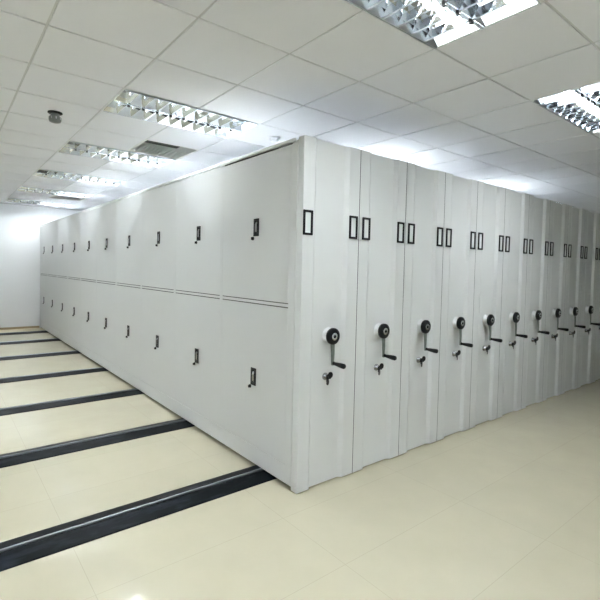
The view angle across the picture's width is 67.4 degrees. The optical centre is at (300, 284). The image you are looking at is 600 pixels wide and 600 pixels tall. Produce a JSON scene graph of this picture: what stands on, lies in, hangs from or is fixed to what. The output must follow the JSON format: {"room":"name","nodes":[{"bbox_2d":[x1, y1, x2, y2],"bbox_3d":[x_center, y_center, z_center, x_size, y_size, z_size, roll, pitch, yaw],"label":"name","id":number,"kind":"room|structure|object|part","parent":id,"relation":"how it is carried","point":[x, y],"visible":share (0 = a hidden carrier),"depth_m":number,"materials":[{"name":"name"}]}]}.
{"room":"archive storage room","nodes":[
{"label":"archive storage room","id":0,"kind":"room"},
{"bbox_2d":[0,202,79,327],"bbox_3d":[-4.496,-0.509,11.975,14.500,3.050,0.200,0,2,-39],"label":"wall","id":1,"kind":"structure","parent":0,"point":[20,226],"depth_m":10.31,"materials":[{"name":"white paint"}]},
{"bbox_2d":[0,326,39,329],"bbox_3d":[-8.044,1.006,9.054,4.900,0.050,0.012,0,2,-39],"label":"baseboard","id":2,"kind":"structure","parent":1,"relation":"attached to","point":[24,327],"depth_m":10.33,"materials":[{"name":"beige wood"}]},
{"bbox_2d":[0,328,44,332],"bbox_3d":[-4.274,1.030,11.706,14.100,0.002,0.598,0,2,-39],"label":"trim","id":3,"kind":"structure","parent":1,"relation":"attached to","point":[26,329],"depth_m":10.13,"materials":[{"name":"beige tile"}]},
{"bbox_2d":[0,202,82,210],"bbox_3d":[-4.396,-1.817,11.845,14.100,0.020,0.022,0,2,-39],"label":"trim","id":4,"kind":"structure","parent":1,"relation":"attached to","point":[0,202],"depth_m":10.50,"materials":[{"name":"white"}]},
{"bbox_2d":[0,0,599,204],"bbox_3d":[0.012,-1.563,6.411,14.340,0.024,14.120,0,2,-39],"label":"trim","id":5,"kind":"structure","parent":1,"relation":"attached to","point":[57,1],"depth_m":2.92,"materials":[{"name":"white metal"}]},
{"bbox_2d":[0,332,599,599],"bbox_3d":[-0.096,1.351,6.530,14.500,0.100,14.340,0,2,-39],"label":"floor","id":6,"kind":"structure","parent":0,"point":[506,507],"depth_m":2.83,"materials":[{"name":"beige tile"}]},
{"bbox_2d":[0,330,47,334],"bbox_3d":[-4.985,1.038,10.542,11.470,0.031,0.270,0,2,-39],"label":"rail","id":7,"kind":"object","parent":6,"relation":"on","point":[42,331],"visible":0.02,"depth_m":9.67,"materials":[{"name":"metal"}]},
{"bbox_2d":[0,338,61,344],"bbox_3d":[-4.170,1.090,9.531,11.470,0.031,0.270,0,2,-39],"label":"rail","id":8,"kind":"object","parent":6,"relation":"on","point":[52,339],"visible":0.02,"depth_m":8.63,"materials":[{"name":"metal"}]},
{"bbox_2d":[0,350,80,360],"bbox_3d":[-3.178,1.154,8.303,11.470,0.031,0.270,0,2,-39],"label":"rail","id":9,"kind":"object","parent":6,"relation":"on","point":[74,351],"visible":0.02,"depth_m":7.34,"materials":[{"name":"metal"}]},
{"bbox_2d":[0,367,108,382],"bbox_3d":[-2.193,1.218,7.082,11.470,0.031,0.270,0,2,-39],"label":"rail","id":10,"kind":"object","parent":6,"relation":"on","point":[99,369],"visible":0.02,"depth_m":6.05,"materials":[{"name":"metal"}]},
{"bbox_2d":[0,388,144,415],"bbox_3d":[-1.292,1.276,5.966,11.470,0.031,0.270,0,2,-39],"label":"rail","id":11,"kind":"object","parent":6,"relation":"on","point":[130,392],"visible":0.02,"depth_m":4.90,"materials":[{"name":"metal"}]},
{"bbox_2d":[0,418,194,467],"bbox_3d":[-0.445,1.330,4.916,11.470,0.031,0.270,0,2,-39],"label":"rail","id":12,"kind":"object","parent":6,"relation":"on","point":[43,452],"visible":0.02,"depth_m":3.78,"materials":[{"name":"metal"}]},
{"bbox_2d":[0,465,276,571],"bbox_3d":[0.390,1.384,3.882,11.470,0.031,0.270,0,2,-39],"label":"rail","id":13,"kind":"object","parent":6,"relation":"on","point":[30,547],"visible":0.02,"depth_m":2.67,"materials":[{"name":"metal"}]},
{"bbox_2d":[40,135,360,493],"bbox_3d":[-2.797,0.021,6.860,0.563,2.392,9.855,0,2,-39],"label":"shelving unit","id":14,"kind":"object","parent":13,"relation":"on","point":[225,293],"visible":1,"depth_m":3.62,"materials":[{"name":"white metal"}]},
{"bbox_3d":[-5.783,-0.777,10.153,0.008,1.079,0.919,0,2,-39],"label":"door","id":15,"kind":"part","parent":14,"relation":"part of","materials":[{"name":"grey metal"}]},
{"bbox_3d":[-5.809,0.339,10.190,0.008,1.082,0.919,0,2,-39],"label":"door","id":16,"kind":"part","parent":14,"relation":"part of","materials":[{"name":"grey metal"}]},
{"bbox_3d":[-5.180,-0.738,9.406,0.008,1.079,0.919,0,2,-39],"label":"door","id":17,"kind":"part","parent":14,"relation":"part of","materials":[{"name":"white metal"}]},
{"bbox_3d":[-5.207,0.378,9.443,0.008,1.082,0.919,0,2,-39],"label":"door","id":18,"kind":"part","parent":14,"relation":"part of","materials":[{"name":"grey metal"}]},
{"bbox_3d":[-4.604,0.416,8.696,0.008,1.082,0.919,0,2,-39],"label":"door","id":19,"kind":"part","parent":14,"relation":"part of","materials":[{"name":"grey metal"}]},
{"bbox_3d":[-4.578,-0.699,8.659,0.008,1.079,0.919,0,2,-39],"label":"door","id":20,"kind":"part","parent":14,"relation":"part of","materials":[{"name":"white metal"}]},
{"bbox_3d":[-4.001,0.455,7.949,0.008,1.082,0.919,0,2,-39],"label":"door","id":21,"kind":"part","parent":14,"relation":"part of","materials":[{"name":"grey metal"}]},
{"bbox_3d":[-3.975,-0.660,7.912,0.008,1.079,0.919,0,2,-39],"label":"door","id":22,"kind":"part","parent":14,"relation":"part of","materials":[{"name":"white metal"}]},
{"bbox_3d":[-3.398,0.494,7.202,0.008,1.082,0.919,0,2,-39],"label":"door","id":23,"kind":"part","parent":14,"relation":"part of","materials":[{"name":"grey metal"}]},
{"bbox_3d":[-3.372,-0.621,7.165,0.008,1.079,0.919,0,2,-39],"label":"door","id":24,"kind":"part","parent":14,"relation":"part of","materials":[{"name":"white metal"}]},
{"bbox_3d":[-2.795,0.533,6.455,0.008,1.082,0.919,0,2,-39],"label":"door","id":25,"kind":"part","parent":14,"relation":"part of","materials":[{"name":"grey metal"}]},
{"bbox_3d":[-2.769,-0.582,6.418,0.008,1.079,0.919,0,2,-39],"label":"door","id":26,"kind":"part","parent":14,"relation":"part of","materials":[{"name":"white metal"}]},
{"bbox_3d":[-2.192,0.572,5.708,0.008,1.082,0.919,0,2,-39],"label":"door","id":27,"kind":"part","parent":14,"relation":"part of","materials":[{"name":"grey metal"}]},
{"bbox_3d":[-2.166,-0.544,5.671,0.008,1.079,0.919,0,2,-39],"label":"door","id":28,"kind":"part","parent":14,"relation":"part of","materials":[{"name":"white metal"}]},
{"bbox_3d":[-1.589,0.611,4.961,0.008,1.082,0.919,0,2,-39],"label":"door","id":29,"kind":"part","parent":14,"relation":"part of","materials":[{"name":"grey metal"}]},
{"bbox_3d":[-1.563,-0.505,4.924,0.008,1.079,0.919,0,2,-39],"label":"door","id":30,"kind":"part","parent":14,"relation":"part of","materials":[{"name":"white metal"}]},
{"bbox_3d":[-1.538,-0.506,4.880,0.007,0.132,0.066,0,2,-39],"label":"handle","id":31,"kind":"part","parent":14,"relation":"part of","materials":[{"name":"black plastic"}]},
{"bbox_3d":[-3.035,-1.164,6.736,0.020,0.026,9.568,0,2,-39],"label":"moulding","id":32,"kind":"part","parent":14,"relation":"part of","materials":[{"name":"white metal"}]},
{"bbox_3d":[-0.986,0.649,4.214,0.008,1.082,0.919,0,2,-39],"label":"door","id":33,"kind":"part","parent":14,"relation":"part of","materials":[{"name":"grey metal"}]},
{"bbox_3d":[-0.961,0.663,4.171,0.007,0.132,0.066,0,2,-39],"label":"handle","id":34,"kind":"part","parent":14,"relation":"part of","materials":[{"name":"black plastic"}]},
{"bbox_3d":[-0.960,-0.466,4.177,0.008,1.079,0.919,0,2,-39],"label":"door","id":35,"kind":"part","parent":14,"relation":"part of","materials":[{"name":"white metal"}]},
{"bbox_3d":[-0.935,-0.467,4.133,0.007,0.132,0.066,0,2,-39],"label":"handle","id":36,"kind":"part","parent":14,"relation":"part of","materials":[{"name":"black plastic"}]},
{"bbox_3d":[-0.358,0.702,3.424,0.007,0.132,0.066,0,2,-39],"label":"handle","id":37,"kind":"part","parent":14,"relation":"part of","materials":[{"name":"black plastic"}]},
{"bbox_3d":[-0.384,0.688,3.467,0.008,1.082,0.919,0,2,-39],"label":"door","id":38,"kind":"part","parent":14,"relation":"part of","materials":[{"name":"grey metal"}]},
{"bbox_3d":[-0.332,-0.428,3.386,0.007,0.132,0.066,0,2,-39],"label":"handle","id":39,"kind":"part","parent":14,"relation":"part of","materials":[{"name":"black plastic"}]},
{"bbox_3d":[-0.357,-0.427,3.430,0.008,1.079,0.919,0,2,-39],"label":"door","id":40,"kind":"part","parent":14,"relation":"part of","materials":[{"name":"white metal"}]},
{"bbox_3d":[0.188,0.213,3.177,0.530,2.392,0.062,0,2,-39],"label":"panel","id":41,"kind":"part","parent":14,"relation":"part of","materials":[{"name":"grey metal"}]},
{"bbox_3d":[0.225,0.475,3.146,0.038,0.184,0.018,0,2,-39],"label":"arm","id":42,"kind":"part","parent":14,"relation":"part of","materials":[{"name":"grey metal"}]},
{"bbox_2d":[352,150,407,472],"bbox_3d":[-2.357,0.021,7.188,0.536,2.392,9.812,0,2,-39],"label":"shelving unit","id":43,"kind":"object","parent":13,"relation":"on","point":[383,183],"visible":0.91,"depth_m":3.50,"materials":[{"name":"white metal"}]},
{"bbox_3d":[0.642,0.474,3.483,0.038,0.184,0.018,0,2,-39],"label":"arm","id":44,"kind":"part","parent":43,"relation":"part of","materials":[{"name":"grey metal"}]},
{"bbox_2d":[398,162,445,454],"bbox_3d":[-1.939,0.019,7.525,0.536,2.392,9.812,0,2,-39],"label":"shelving unit","id":45,"kind":"object","parent":13,"relation":"on","point":[425,198],"visible":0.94,"depth_m":3.84,"materials":[{"name":"metal"}]},
{"bbox_3d":[1.060,0.472,3.820,0.038,0.184,0.018,0,2,-39],"label":"arm","id":46,"kind":"part","parent":45,"relation":"part of","materials":[{"name":"grey metal"}]},
{"bbox_2d":[437,173,477,440],"bbox_3d":[-1.522,0.018,7.862,0.536,2.392,9.812,0,2,-39],"label":"shelving unit","id":47,"kind":"object","parent":13,"relation":"on","point":[461,194],"visible":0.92,"depth_m":4.18,"materials":[{"name":"metal"}]},
{"bbox_3d":[1.477,0.471,4.157,0.038,0.184,0.018,0,2,-39],"label":"arm","id":48,"kind":"part","parent":47,"relation":"part of","materials":[{"name":"grey metal"}]},
{"bbox_2d":[469,181,505,428],"bbox_3d":[-1.104,0.017,8.199,0.536,2.392,9.812,0,2,-39],"label":"shelving unit","id":49,"kind":"object","parent":13,"relation":"on","point":[486,340],"visible":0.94,"depth_m":4.52,"materials":[{"name":"metal"}]},
{"bbox_2d":[497,189,529,417],"bbox_3d":[-0.687,0.015,8.536,0.536,2.392,9.812,0,2,-39],"label":"shelving unit","id":50,"kind":"object","parent":13,"relation":"on","point":[516,223],"visible":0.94,"depth_m":4.87,"materials":[{"name":"metal"}]},
{"bbox_2d":[521,195,550,408],"bbox_3d":[-0.269,0.014,8.873,0.536,2.392,9.812,0,2,-39],"label":"shelving unit","id":51,"kind":"object","parent":13,"relation":"on","point":[539,209],"visible":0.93,"depth_m":5.21,"materials":[{"name":"metal"}]},
{"bbox_2d":[542,201,568,400],"bbox_3d":[0.148,0.012,9.209,0.536,2.392,9.812,0,2,-39],"label":"shelving unit","id":52,"kind":"object","parent":13,"relation":"on","point":[558,228],"visible":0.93,"depth_m":5.54,"materials":[{"name":"metal"}]},
{"bbox_2d":[561,205,585,393],"bbox_3d":[0.566,0.011,9.546,0.536,2.392,9.812,0,2,-39],"label":"shelving unit","id":53,"kind":"object","parent":13,"relation":"on","point":[576,217],"visible":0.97,"depth_m":5.88,"materials":[{"name":"metal"}]},
{"bbox_2d":[577,210,599,387],"bbox_3d":[0.983,0.010,9.883,0.536,2.392,9.812,0,2,-39],"label":"shelving unit","id":54,"kind":"object","parent":13,"relation":"on","point":[591,228],"visible":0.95,"depth_m":6.22,"materials":[{"name":"metal"}]},
{"bbox_2d":[592,219,599,381],"bbox_3d":[1.401,0.008,10.220,0.536,2.392,9.812,0,2,-39],"label":"shelving unit","id":55,"kind":"object","parent":13,"relation":"on","point":[596,354],"visible":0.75,"depth_m":6.42,"materials":[{"name":"metal"}]},
{"bbox_2d":[0,0,599,212],"bbox_3d":[0.012,-1.548,6.411,14.325,0.007,14.105,0,2,-39],"label":"ceiling","id":56,"kind":"structure","parent":0,"point":[73,74],"depth_m":3.26,"materials":[{"name":"tile"}]},
{"bbox_2d":[5,197,72,206],"bbox_3d":[-5.722,-1.860,9.885,1.227,0.182,0.626,0,2,-39],"label":"ceiling light","id":57,"kind":"object","parent":56,"relation":"attached to","point":[8,199],"visible":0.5,"depth_m":9.89,"materials":[{"name":"white"}]},
{"bbox_2d":[47,110,62,123],"bbox_3d":[-2.163,-1.468,3.969,0.120,0.094,0.120,0,2,-39],"label":"detector","id":58,"kind":"object","parent":56,"relation":"attached to","point":[55,117],"visible":1,"depth_m":3.94,"materials":[{"name":"black plastic"}]},
{"bbox_3d":[-2.163,-1.508,3.968,0.120,0.014,0.120,0,2,-39],"label":"plate","id":59,"kind":"part","parent":58,"relation":"part of","materials":[{"name":"black plastic"}]},
{"bbox_2d":[17,186,95,198],"bbox_3d":[-4.552,-1.784,8.417,1.227,0.182,0.626,0,2,-39],"label":"ceiling light","id":60,"kind":"object","parent":56,"relation":"attached to","point":[21,188],"visible":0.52,"depth_m":8.43,"materials":[{"name":"white metal"}]},
{"bbox_2d":[48,195,86,200],"bbox_3d":[-4.702,-1.815,9.097,0.614,0.140,0.626,0,2,-39],"label":"ceiling vent","id":61,"kind":"object","parent":56,"relation":"in","point":[51,196],"visible":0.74,"depth_m":9.28,"materials":[{"name":"metal"}]},
{"bbox_2d":[32,168,127,185],"bbox_3d":[-3.381,-1.708,6.949,1.227,0.182,0.626,0,2,-39],"label":"ceiling light","id":62,"kind":"object","parent":56,"relation":"attached to","point":[40,172],"visible":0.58,"depth_m":6.95,"materials":[{"name":"white metal"}]},
{"bbox_2d":[58,140,175,167],"bbox_3d":[-2.211,-1.632,5.481,1.227,0.182,0.626,0,2,-39],"label":"ceiling light","id":63,"kind":"object","parent":56,"relation":"attached to","point":[70,147],"visible":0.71,"depth_m":5.48,"materials":[{"name":"white metal"}]},
{"bbox_2d":[127,139,198,159],"bbox_3d":[-1.580,-1.612,5.182,0.614,0.140,0.626,0,2,-39],"label":"ceiling vent","id":64,"kind":"object","parent":56,"relation":"in","point":[149,147],"visible":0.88,"depth_m":5.38,"materials":[{"name":"metal"}]},
{"bbox_2d":[101,87,259,138],"bbox_3d":[-1.040,-1.556,4.012,1.227,0.182,0.626,0,2,-39],"label":"ceiling light","id":65,"kind":"object","parent":56,"relation":"attached to","point":[128,102],"visible":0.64,"depth_m":3.99,"materials":[{"name":"white metal"}]},
{"bbox_2d":[270,136,279,142],"bbox_3d":[-0.264,-1.466,4.577,0.104,0.050,0.104,0,2,-39],"label":"smoke detector","id":66,"kind":"object","parent":56,"relation":"attached to","point":[274,139],"visible":1,"depth_m":4.54,"materials":[{"name":"white plastic"}]},
{"bbox_2d":[372,153,422,166],"bbox_3d":[0.879,-1.561,5.542,1.227,0.182,0.626,0,2,-39],"label":"ceiling light","id":67,"kind":"object","parent":56,"relation":"attached to","point":[372,153],"visible":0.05,"depth_m":5.27,"materials":[{"name":"white"}]},
{"bbox_2d":[345,0,544,49],"bbox_3d":[0.521,-1.454,2.055,1.227,0.182,0.626,0,2,-39],"label":"ceiling light","id":68,"kind":"object","parent":56,"relation":"attached to","point":[435,23],"visible":1,"depth_m":2.35,"materials":[{"name":"white metal"}]},
{"bbox_2d":[530,82,599,133],"bbox_3d":[2.440,-1.460,3.584,1.227,0.182,0.626,0,2,-39],"label":"ceiling light","id":69,"kind":"object","parent":56,"relation":"attached to","point":[580,106],"visible":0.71,"depth_m":3.54,"materials":[{"name":"white metal"}]}
]}

